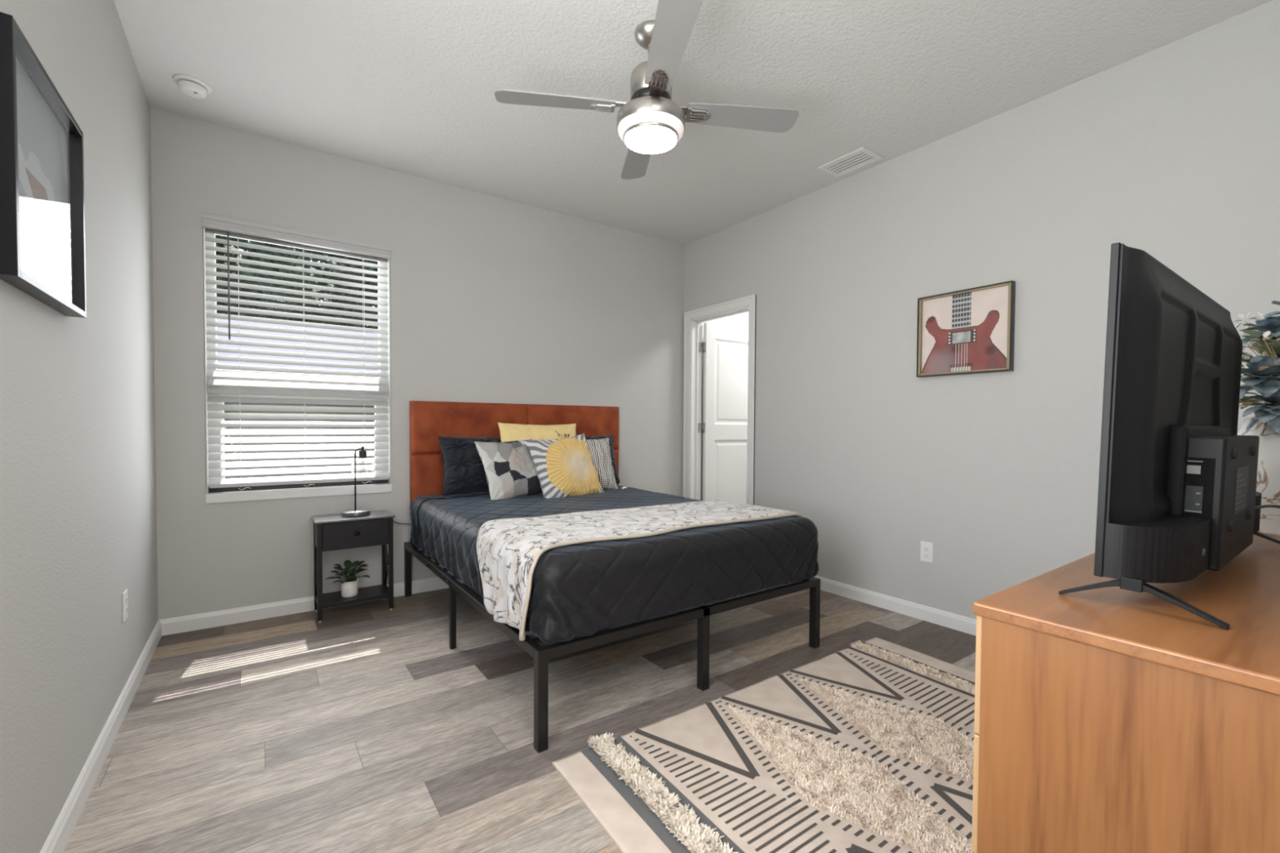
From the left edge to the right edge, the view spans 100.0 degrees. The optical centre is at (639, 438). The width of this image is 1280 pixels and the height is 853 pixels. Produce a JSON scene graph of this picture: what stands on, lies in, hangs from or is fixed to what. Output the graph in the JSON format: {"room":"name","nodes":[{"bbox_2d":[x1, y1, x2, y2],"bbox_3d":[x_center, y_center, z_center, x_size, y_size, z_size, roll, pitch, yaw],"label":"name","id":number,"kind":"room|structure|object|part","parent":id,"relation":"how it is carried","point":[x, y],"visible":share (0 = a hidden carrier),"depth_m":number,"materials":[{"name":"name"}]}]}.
{"room":"bedroom","nodes":[
{"label":"bedroom","id":0,"kind":"room"},
{"bbox_2d":[0,0,158,852],"bbox_3d":[-0.895,-0.219,0.370,0.150,2.850,6.160,-1,2,-35],"label":"wall","id":1,"kind":"structure","parent":0,"point":[78,497],"depth_m":1.61,"materials":[{"name":"grey paint"}]},
{"bbox_2d":[0,12,86,318],"bbox_3d":[-1.444,-0.600,1.301,0.039,0.524,0.540,-1,2,-35],"label":"framed picture","id":2,"kind":"object","parent":1,"relation":"attached to","point":[42,251],"visible":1,"depth_m":1.28,"materials":[{"name":"black"}]},
{"bbox_2d":[15,56,70,302],"bbox_3d":[-1.452,-0.599,1.295,0.001,0.492,0.508,-1,2,-35],"label":"print","id":3,"kind":"object","parent":2,"relation":"attached to","point":[42,173],"depth_m":1.32},
{"bbox_2d":[40,619,161,852],"bbox_3d":[-0.905,1.060,0.546,0.014,0.084,5.600,-1,2,-35],"label":"baseboard","id":4,"kind":"structure","parent":1,"relation":"attached to","point":[56,842],"depth_m":1.70,"materials":[{"name":"white paint"}]},
{"bbox_2d":[122,589,128,622],"bbox_3d":[-2.032,0.661,2.120,0.008,0.116,0.072,-1,2,-35],"label":"wall outlet","id":5,"kind":"object","parent":1,"relation":"attached to","point":[125,597],"visible":1,"depth_m":2.11,"materials":[{"name":"white plastic"}]},
{"bbox_2d":[150,107,684,619],"bbox_3d":[-1.124,-0.349,3.885,3.852,2.740,0.160,-1,2,-35],"label":"wall","id":6,"kind":"structure","parent":0,"point":[494,300],"depth_m":3.50,"materials":[{"name":"grey paint"}]},
{"bbox_2d":[202,227,391,503],"bbox_3d":[-2.021,-0.428,3.234,0.939,1.557,0.160,-1,2,-35],"label":"window","id":7,"kind":"structure","parent":6,"relation":"in","point":[224,495],"depth_m":3.16,"materials":[{"name":"white paint"}]},
{"bbox_2d":[201,213,391,489],"bbox_3d":[-1.990,-0.461,3.190,0.935,1.493,0.074,-1,2,-35],"label":"window blind","id":8,"kind":"object","parent":7,"relation":"attached to","point":[214,224],"visible":1,"depth_m":3.16,"materials":[{"name":"grey plastic"}]},
{"bbox_3d":[-2.253,-0.435,3.019,0.002,1.420,0.048,-1,2,-35],"label":"ladder cord","id":9,"kind":"part","parent":8,"relation":"part of","materials":[{"name":"white fabric"}]},
{"bbox_3d":[-1.992,-1.169,3.181,0.911,0.048,0.045,-1,2,-35],"label":"head rail","id":10,"kind":"part","parent":8,"relation":"part of","materials":[{"name":"grey plastic"}]},
{"bbox_3d":[-2.001,0.261,3.217,0.903,0.018,0.044,-1,2,-35],"label":"rail","id":11,"kind":"part","parent":8,"relation":"part of","materials":[{"name":"grey plastic"}]},
{"bbox_3d":[-2.000,-0.438,3.199,0.002,1.420,0.048,-1,2,-35],"label":"ladder cord","id":12,"kind":"part","parent":8,"relation":"part of","materials":[{"name":"white fabric"}]},
{"bbox_3d":[-1.739,-0.441,3.384,0.002,1.420,0.048,-1,2,-35],"label":"ladder cord","id":13,"kind":"part","parent":8,"relation":"part of","materials":[{"name":"white fabric"}]},
{"bbox_3d":[-2.025,0.324,3.251,0.939,0.052,0.160,-1,2,-35],"label":"sill","id":14,"kind":"part","parent":7,"relation":"part of","materials":[{"name":"white paint"}]},
{"bbox_3d":[-2.044,-0.043,3.273,0.837,0.692,0.065,-1,2,-35],"label":"sash","id":15,"kind":"part","parent":7,"relation":"part of","materials":[{"name":"white paint"}]},
{"bbox_2d":[159,574,463,635],"bbox_3d":[-1.069,0.981,3.855,3.582,0.084,0.014,-1,2,-35],"label":"baseboard","id":16,"kind":"structure","parent":6,"relation":"attached to","point":[173,625],"depth_m":3.05,"materials":[{"name":"white paint"}]},
{"bbox_2d":[409,400,618,505],"bbox_3d":[-0.834,0.097,3.952,1.604,0.694,0.075,-1,2,-35],"label":"headboard","id":17,"kind":"object","parent":6,"relation":"attached to","point":[428,420],"visible":0.41,"depth_m":3.66,"materials":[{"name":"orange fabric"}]},
{"bbox_3d":[-1.147,0.275,3.704,0.802,0.347,0.025,-1,2,-35],"label":"padded panel","id":18,"kind":"part","parent":17,"relation":"part of","materials":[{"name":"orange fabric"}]},
{"bbox_3d":[-1.145,-0.071,3.696,0.802,0.347,0.025,-1,2,-35],"label":"padded panel","id":19,"kind":"part","parent":17,"relation":"part of","materials":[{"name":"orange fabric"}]},
{"bbox_3d":[-0.492,-0.079,4.160,0.802,0.347,0.025,-1,2,-35],"label":"padded panel","id":20,"kind":"part","parent":17,"relation":"part of","materials":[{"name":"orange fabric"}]},
{"bbox_3d":[-0.494,0.268,4.168,0.802,0.347,0.025,-1,2,-35],"label":"padded panel","id":21,"kind":"part","parent":17,"relation":"part of","materials":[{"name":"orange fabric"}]},
{"bbox_2d":[62,582,976,852],"bbox_3d":[1.359,1.127,2.096,5.700,0.100,6.300,-1,2,-35],"label":"floor","id":22,"kind":"structure","parent":0,"point":[360,729],"depth_m":2.03,"materials":[{"name":"wood"}]},
{"bbox_2d":[311,509,395,622],"bbox_3d":[-1.707,0.748,3.205,0.413,0.573,0.279,-1,2,-35],"label":"nightstand","id":23,"kind":"object","parent":22,"relation":"on","point":[335,531],"visible":1,"depth_m":3.14,"materials":[{"name":"grey wood"}]},
{"bbox_3d":[-1.924,0.746,3.192,0.024,0.547,0.024,-1,2,-35],"label":"leg","id":24,"kind":"part","parent":23,"relation":"part of","materials":[{"name":"black"}]},
{"bbox_3d":[-1.800,0.751,3.017,0.024,0.547,0.024,-1,2,-35],"label":"leg","id":25,"kind":"part","parent":23,"relation":"part of","materials":[{"name":"black wood"}]},
{"bbox_2d":[324,560,369,597],"bbox_3d":[-1.734,0.836,3.183,0.234,0.198,0.212,-1,2,-35],"label":"potted plant","id":26,"kind":"object","parent":23,"relation":"on","point":[349,585],"visible":1,"depth_m":3.18,"materials":[{"name":"green plant"}]},
{"bbox_3d":[-1.726,0.888,3.191,0.092,0.093,0.092,-1,2,-35],"label":"pot","id":27,"kind":"part","parent":26,"relation":"part of","materials":[{"name":"white ceramic"}]},
{"bbox_2d":[315,584,389,606],"bbox_3d":[-1.713,0.940,3.217,0.389,0.012,0.233,-1,2,-35],"label":"shelf","id":28,"kind":"object","parent":23,"relation":"attached to","point":[381,591],"depth_m":3.17,"materials":[{"name":"black wood"}]},
{"bbox_3d":[-1.644,0.558,3.113,0.341,0.153,0.016,-1,2,-35],"label":"drawer","id":29,"kind":"part","parent":23,"relation":"part of","materials":[{"name":"black wood"}]},
{"bbox_3d":[-1.648,0.953,3.125,0.345,0.011,0.012,-1,2,-35],"label":"shelf rail","id":30,"kind":"part","parent":23,"relation":"part of","materials":[{"name":"black wood"}]},
{"bbox_3d":[-1.632,0.550,3.097,0.028,0.028,0.025,-1,2,-35],"label":"knob","id":31,"kind":"part","parent":23,"relation":"part of","materials":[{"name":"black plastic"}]},
{"bbox_2d":[341,446,373,517],"bbox_3d":[-1.692,0.256,3.216,0.173,0.410,0.156,-1,2,-35],"label":"table lamp","id":32,"kind":"object","parent":23,"relation":"on","point":[354,513],"visible":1,"depth_m":3.21,"materials":[{"name":"grey metal"}]},
{"bbox_2d":[357,446,367,458],"bbox_3d":[-1.669,0.086,3.228,0.054,0.071,0.054,-1,2,-35],"label":"socket","id":33,"kind":"object","parent":32,"relation":"attached to","point":[362,454],"depth_m":3.21,"materials":[{"name":"black metal"}]},
{"bbox_3d":[-1.624,0.743,3.406,0.024,0.547,0.024,-1,2,-35],"label":"leg","id":34,"kind":"part","parent":23,"relation":"part of","materials":[{"name":"black wood"}]},
{"bbox_3d":[-1.499,0.747,3.231,0.024,0.547,0.024,-1,2,-35],"label":"leg","id":35,"kind":"part","parent":23,"relation":"part of","materials":[{"name":"black"}]},
{"bbox_2d":[404,542,820,753],"bbox_3d":[-0.317,0.869,3.109,1.555,0.350,2.061,-1,2,-35],"label":"platform bed","id":36,"kind":"object","parent":22,"relation":"on","point":[541,655],"visible":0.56,"depth_m":2.27,"materials":[{"name":"black metal"}]},
{"bbox_3d":[-1.514,0.851,3.499,0.038,0.346,0.038,-1,2,-35],"label":"leg","id":37,"kind":"part","parent":36,"relation":"part of","materials":[{"name":"black metal"}]},
{"bbox_3d":[-0.937,0.891,2.683,0.028,0.320,0.028,-1,2,-35],"label":"leg","id":38,"kind":"part","parent":36,"relation":"part of","materials":[{"name":"black metal"}]},
{"bbox_3d":[-0.930,0.719,2.669,0.030,0.036,1.985,-1,2,-35],"label":"rail","id":39,"kind":"part","parent":36,"relation":"part of","materials":[{"name":"black metal"}]},
{"bbox_3d":[-0.341,0.897,1.851,0.038,0.346,0.038,-1,2,-35],"label":"leg","id":40,"kind":"part","parent":36,"relation":"part of","materials":[{"name":"black metal"}]},
{"bbox_2d":[409,484,818,644],"bbox_3d":[-0.292,0.534,3.087,1.555,0.316,2.057,-1,2,-35],"label":"quilt","id":41,"kind":"object","parent":36,"relation":"on","point":[586,588],"visible":0.68,"depth_m":2.30,"materials":[{"name":"black fabric"}]},
{"bbox_2d":[438,436,501,495],"bbox_3d":[-0.996,0.172,3.643,0.708,0.374,0.220,-1,2,-40],"label":"bed pillow","id":42,"kind":"object","parent":41,"relation":"on","point":[464,473],"visible":0.49,"depth_m":3.46,"materials":[{"name":"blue fabric"}]},
{"bbox_2d":[474,439,542,499],"bbox_3d":[-0.812,0.195,3.498,0.480,0.403,0.229,-1,2,-43],"label":"throw cushion","id":43,"kind":"object","parent":41,"relation":"on","point":[509,468],"visible":0.83,"depth_m":3.40,"materials":[{"name":"fabric"}]},
{"bbox_2d":[497,422,576,442],"bbox_3d":[-0.686,0.101,3.733,0.602,0.416,0.178,-1,2,-33],"label":"throw cushion","id":44,"kind":"object","parent":41,"relation":"on","point":[508,432],"visible":0.25,"depth_m":3.68,"materials":[{"name":"fabric"}]},
{"bbox_2d":[523,433,604,498],"bbox_3d":[-0.498,0.198,3.597,0.520,0.456,0.257,-1,2,-43],"label":"throw cushion","id":45,"kind":"object","parent":41,"relation":"on","point":[564,467],"visible":0.98,"depth_m":3.51,"materials":[{"name":"fabric"}]},
{"bbox_2d":[585,435,619,483],"bbox_3d":[-0.477,0.165,4.007,0.708,0.372,0.223,0,2,-29],"label":"bed pillow","id":46,"kind":"object","parent":41,"relation":"on","point":[601,437],"visible":0.11,"depth_m":4.14,"materials":[{"name":"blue fabric"}]},
{"bbox_2d":[586,438,626,488],"bbox_3d":[-0.326,0.190,3.883,0.450,0.379,0.202,0,2,-30],"label":"throw cushion","id":47,"kind":"object","parent":41,"relation":"on","point":[599,449],"visible":0.52,"depth_m":3.86,"materials":[{"name":"fabric"}]},
{"bbox_2d":[475,499,803,640],"bbox_3d":[0.043,0.540,2.599,1.601,0.327,0.696,-1,2,-35],"label":"throw blanket","id":48,"kind":"object","parent":41,"relation":"on","point":[508,550],"visible":0.99,"depth_m":2.26,"materials":[{"name":"beige fabric"}]},
{"bbox_3d":[0.276,0.735,2.281,1.469,0.036,0.030,-1,2,-35],"label":"foot rail","id":49,"kind":"part","parent":36,"relation":"part of","materials":[{"name":"black metal"}]},
{"bbox_3d":[0.270,0.890,2.286,0.038,0.346,0.038,-1,2,-35],"label":"leg","id":50,"kind":"part","parent":36,"relation":"part of","materials":[{"name":"black metal"}]},
{"bbox_3d":[0.887,0.883,2.724,0.038,0.346,0.038,-1,2,-35],"label":"leg","id":51,"kind":"part","parent":36,"relation":"part of","materials":[{"name":"black metal"}]},
{"bbox_2d":[551,637,975,852],"bbox_3d":[0.812,1.064,1.806,1.894,0.034,1.260,-1,2,-35],"label":"area rug","id":52,"kind":"object","parent":22,"relation":"on","point":[867,746],"visible":0.75,"depth_m":1.75,"materials":[{"name":"beige fabric"}]},
{"bbox_2d":[971,533,1279,852],"bbox_3d":[1.318,0.675,1.123,1.647,0.850,0.473,-1,2,-35],"label":"dresser","id":53,"kind":"object","parent":22,"relation":"on","point":[1113,719],"visible":0.77,"depth_m":0.72,"materials":[{"name":"brown wood"}]},
{"bbox_3d":[0.853,0.551,1.071,0.809,0.187,0.010,-1,2,-35],"label":"drawer","id":54,"kind":"part","parent":53,"relation":"part of","materials":[{"name":"brown wood"}]},
{"bbox_3d":[0.854,0.362,1.066,0.809,0.187,0.010,-1,2,-35],"label":"drawer","id":55,"kind":"part","parent":53,"relation":"part of","materials":[{"name":"brown wood"}]},
{"bbox_2d":[1058,242,1279,629],"bbox_3d":[1.087,-0.022,1.037,0.890,0.544,0.185,-1,2,-35],"label":"television","id":56,"kind":"object","parent":53,"relation":"on","point":[1178,496],"visible":1,"depth_m":0.85,"materials":[{"name":"black plastic"}]},
{"bbox_3d":[0.918,0.117,0.889,0.002,0.172,0.046,-1,2,-35],"label":"port panel","id":57,"kind":"part","parent":56,"relation":"part of","materials":[{"name":"black plastic"}]},
{"bbox_2d":[1235,474,1245,510],"bbox_3d":[1.071,0.094,0.957,0.100,0.061,0.002,-1,2,-35],"label":"print","id":58,"kind":"object","parent":56,"relation":"attached to","point":[1240,479],"depth_m":0.95,"materials":[{"name":"grey"}]},
{"bbox_2d":[1254,504,1279,509],"bbox_3d":[1.514,0.196,1.195,0.544,0.109,0.102,0,1,-8],"label":"power cord","id":59,"kind":"object","parent":56,"relation":"attached to","point":[1265,505],"visible":0.75,"depth_m":1.16,"materials":[{"name":"black plastic"}]},
{"bbox_2d":[1237,417,1279,536],"bbox_3d":[1.698,0.096,1.388,0.250,0.300,0.250,-1,2,-35],"label":"vase","id":60,"kind":"object","parent":53,"relation":"on","point":[1268,482],"visible":0.33,"depth_m":1.36,"materials":[{"name":"ceramic"}]},
{"bbox_2d":[1233,301,1279,434],"bbox_3d":[1.718,-0.110,1.397,0.482,0.512,0.408,-1,2,-35],"label":"flower bouquet","id":61,"kind":"object","parent":60,"relation":"in","point":[1263,376],"visible":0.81,"depth_m":1.35,"materials":[{"name":"blue plant"}]},
{"bbox_2d":[113,0,1273,245],"bbox_3d":[1.395,-1.720,1.957,5.750,0.120,6.160,-1,2,-35],"label":"ceiling","id":62,"kind":"structure","parent":0,"point":[407,86],"depth_m":2.48,"materials":[{"name":"white paint"}]},
{"bbox_2d":[172,74,212,98],"bbox_3d":[-2.140,-1.669,2.568,0.146,0.048,0.146,-1,2,-35],"label":"smoke detector","id":63,"kind":"object","parent":62,"relation":"attached to","point":[192,86],"visible":1,"depth_m":2.54,"materials":[{"name":"white plastic"}]},
{"bbox_2d":[493,0,799,179],"bbox_3d":[0.046,-1.447,2.220,0.952,0.452,0.952,1,2,37],"label":"ceiling fan","id":64,"kind":"object","parent":62,"relation":"hanging from","point":[650,123],"visible":1,"depth_m":2.15,"materials":[{"name":"silver metal"}]},
{"bbox_3d":[-0.340,-1.362,2.169,0.478,0.006,0.132,0,12,-8],"label":"blade","id":65,"kind":"part","parent":64,"relation":"part of","materials":[{"name":"grey wood"}]},
{"bbox_3d":[-0.008,-1.371,2.607,0.132,0.006,0.478,-11,3,-8],"label":"blade","id":66,"kind":"part","parent":64,"relation":"part of","materials":[{"name":"grey wood"}]},
{"bbox_2d":[617,111,684,142],"bbox_3d":[0.045,-1.262,2.224,0.274,0.029,0.274,-1,2,-35],"label":"diffuser","id":67,"kind":"object","parent":64,"relation":"attached to","point":[630,122],"depth_m":2.13,"materials":[{"name":"white glass"}]},
{"bbox_3d":[0.099,-1.352,1.837,0.132,0.006,0.478,11,0,-8],"label":"blade","id":68,"kind":"part","parent":64,"relation":"part of","materials":[{"name":"grey wood"}]},
{"bbox_3d":[0.431,-1.361,2.276,0.478,0.006,0.132,0,-10,-8],"label":"blade","id":69,"kind":"part","parent":64,"relation":"part of","materials":[{"name":"grey wood"}]},
{"bbox_2d":[817,146,883,177],"bbox_3d":[1.287,-1.688,3.295,0.210,0.008,0.310,-1,2,-35],"label":"ceiling vent","id":70,"kind":"object","parent":62,"relation":"in","point":[859,158],"visible":1,"depth_m":3.29,"materials":[{"name":"white plastic"}]},
{"bbox_2d":[700,311,748,500],"bbox_3d":[1.891,-0.349,4.606,1.898,2.740,2.440,-1,2,-35],"label":"wall","id":71,"kind":"structure","parent":0,"point":[741,320],"depth_m":5.14,"materials":[{"name":"white paint"}]},
{"bbox_2d":[682,0,1279,619],"bbox_3d":[1.601,-0.319,3.272,0.120,2.740,4.000,-1,2,-35],"label":"wall","id":72,"kind":"structure","parent":0,"point":[1171,152],"depth_m":2.81,"materials":[{"name":"grey paint"}]},
{"bbox_2d":[682,294,756,505],"bbox_3d":[0.968,-0.055,4.739,0.820,2.135,0.845,-1,2,-35],"label":"door","id":73,"kind":"structure","parent":72,"relation":"in","point":[727,428],"depth_m":4.86,"materials":[{"name":"white paint"}]},
{"bbox_3d":[0.857,-0.022,5.028,0.665,2.030,0.035,-1,2,-33],"label":"panel","id":74,"kind":"part","parent":73,"relation":"part of","materials":[{"name":"white paint"}]},
{"bbox_2d":[813,575,976,635],"bbox_3d":[1.762,1.017,2.951,0.014,0.084,3.032,-1,2,-35],"label":"baseboard","id":75,"kind":"structure","parent":72,"relation":"attached to","point":[943,618],"depth_m":3.21,"materials":[{"name":"white paint"}]},
{"bbox_2d":[920,541,933,563],"bbox_3d":[1.656,0.657,3.100,0.008,0.116,0.072,-1,2,-35],"label":"wall outlet","id":76,"kind":"object","parent":72,"relation":"attached to","point":[926,548],"visible":1,"depth_m":3.10,"materials":[{"name":"white plastic"}]},
{"bbox_2d":[923,552,928,558],"bbox_3d":[1.654,0.677,3.100,0.004,0.029,0.033,-1,2,-35],"label":"socket","id":77,"kind":"object","parent":76,"relation":"attached to","point":[926,555],"depth_m":3.10,"materials":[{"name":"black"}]},
{"bbox_2d":[923,546,929,551],"bbox_3d":[1.655,0.638,3.099,0.004,0.029,0.033,-1,2,-35],"label":"socket","id":78,"kind":"object","parent":76,"relation":"attached to","point":[926,548],"depth_m":3.10,"materials":[{"name":"white plastic"}]},
{"bbox_2d":[916,280,1015,377],"bbox_3d":[1.754,-0.574,2.916,0.037,0.453,0.478,-1,2,-35],"label":"framed picture","id":79,"kind":"object","parent":72,"relation":"attached to","point":[971,331],"visible":1,"depth_m":2.90,"materials":[{"name":"black"}]},
{"label":"outside","id":80,"kind":"structure","parent":0,"visible":0},
{"bbox_3d":[-6.933,1.012,10.740,30.000,0.130,42.000,-1,2,-35],"label":"ground","id":81,"kind":"structure","parent":80,"visible":0},
{"bbox_2d":[215,244,240,279],"bbox_3d":[-13.265,-3.507,15.443,3.274,8.650,3.141,-1,2,-35],"label":"shade tree","id":82,"kind":"object","parent":81,"relation":"on","point":[215,244],"visible":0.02,"depth_m":16.02,"materials":[{"name":"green plant"}]},
{"bbox_2d":[215,234,321,322],"bbox_3d":[-9.952,-2.854,13.632,3.297,7.470,3.080,-1,2,-35],"label":"shade tree","id":83,"kind":"object","parent":81,"relation":"on","point":[219,245],"visible":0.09,"depth_m":13.02,"materials":[{"name":"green plant"}]},
{"bbox_2d":[216,318,378,478],"bbox_3d":[-7.418,-0.696,10.532,17.800,3.350,6.500,-1,2,-35],"label":"fence","id":84,"kind":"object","parent":81,"relation":"on","point":[217,319],"visible":0.06,"depth_m":9.01,"materials":[{"name":"grey paint"}]},
{"bbox_2d":[296,249,356,324],"bbox_3d":[-10.567,-3.650,17.359,3.230,8.874,3.110,-1,2,-35],"label":"shade tree","id":85,"kind":"object","parent":81,"relation":"on","point":[320,276],"visible":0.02,"depth_m":16.41,"materials":[{"name":"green plant"}]},
{"bbox_2d":[323,254,377,328],"bbox_3d":[-7.299,-2.772,15.504,3.278,7.247,3.110,-1,2,-35],"label":"shade tree","id":86,"kind":"object","parent":81,"relation":"on","point":[339,264],"visible":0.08,"depth_m":14.35,"materials":[{"name":"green plant"}]}
]}

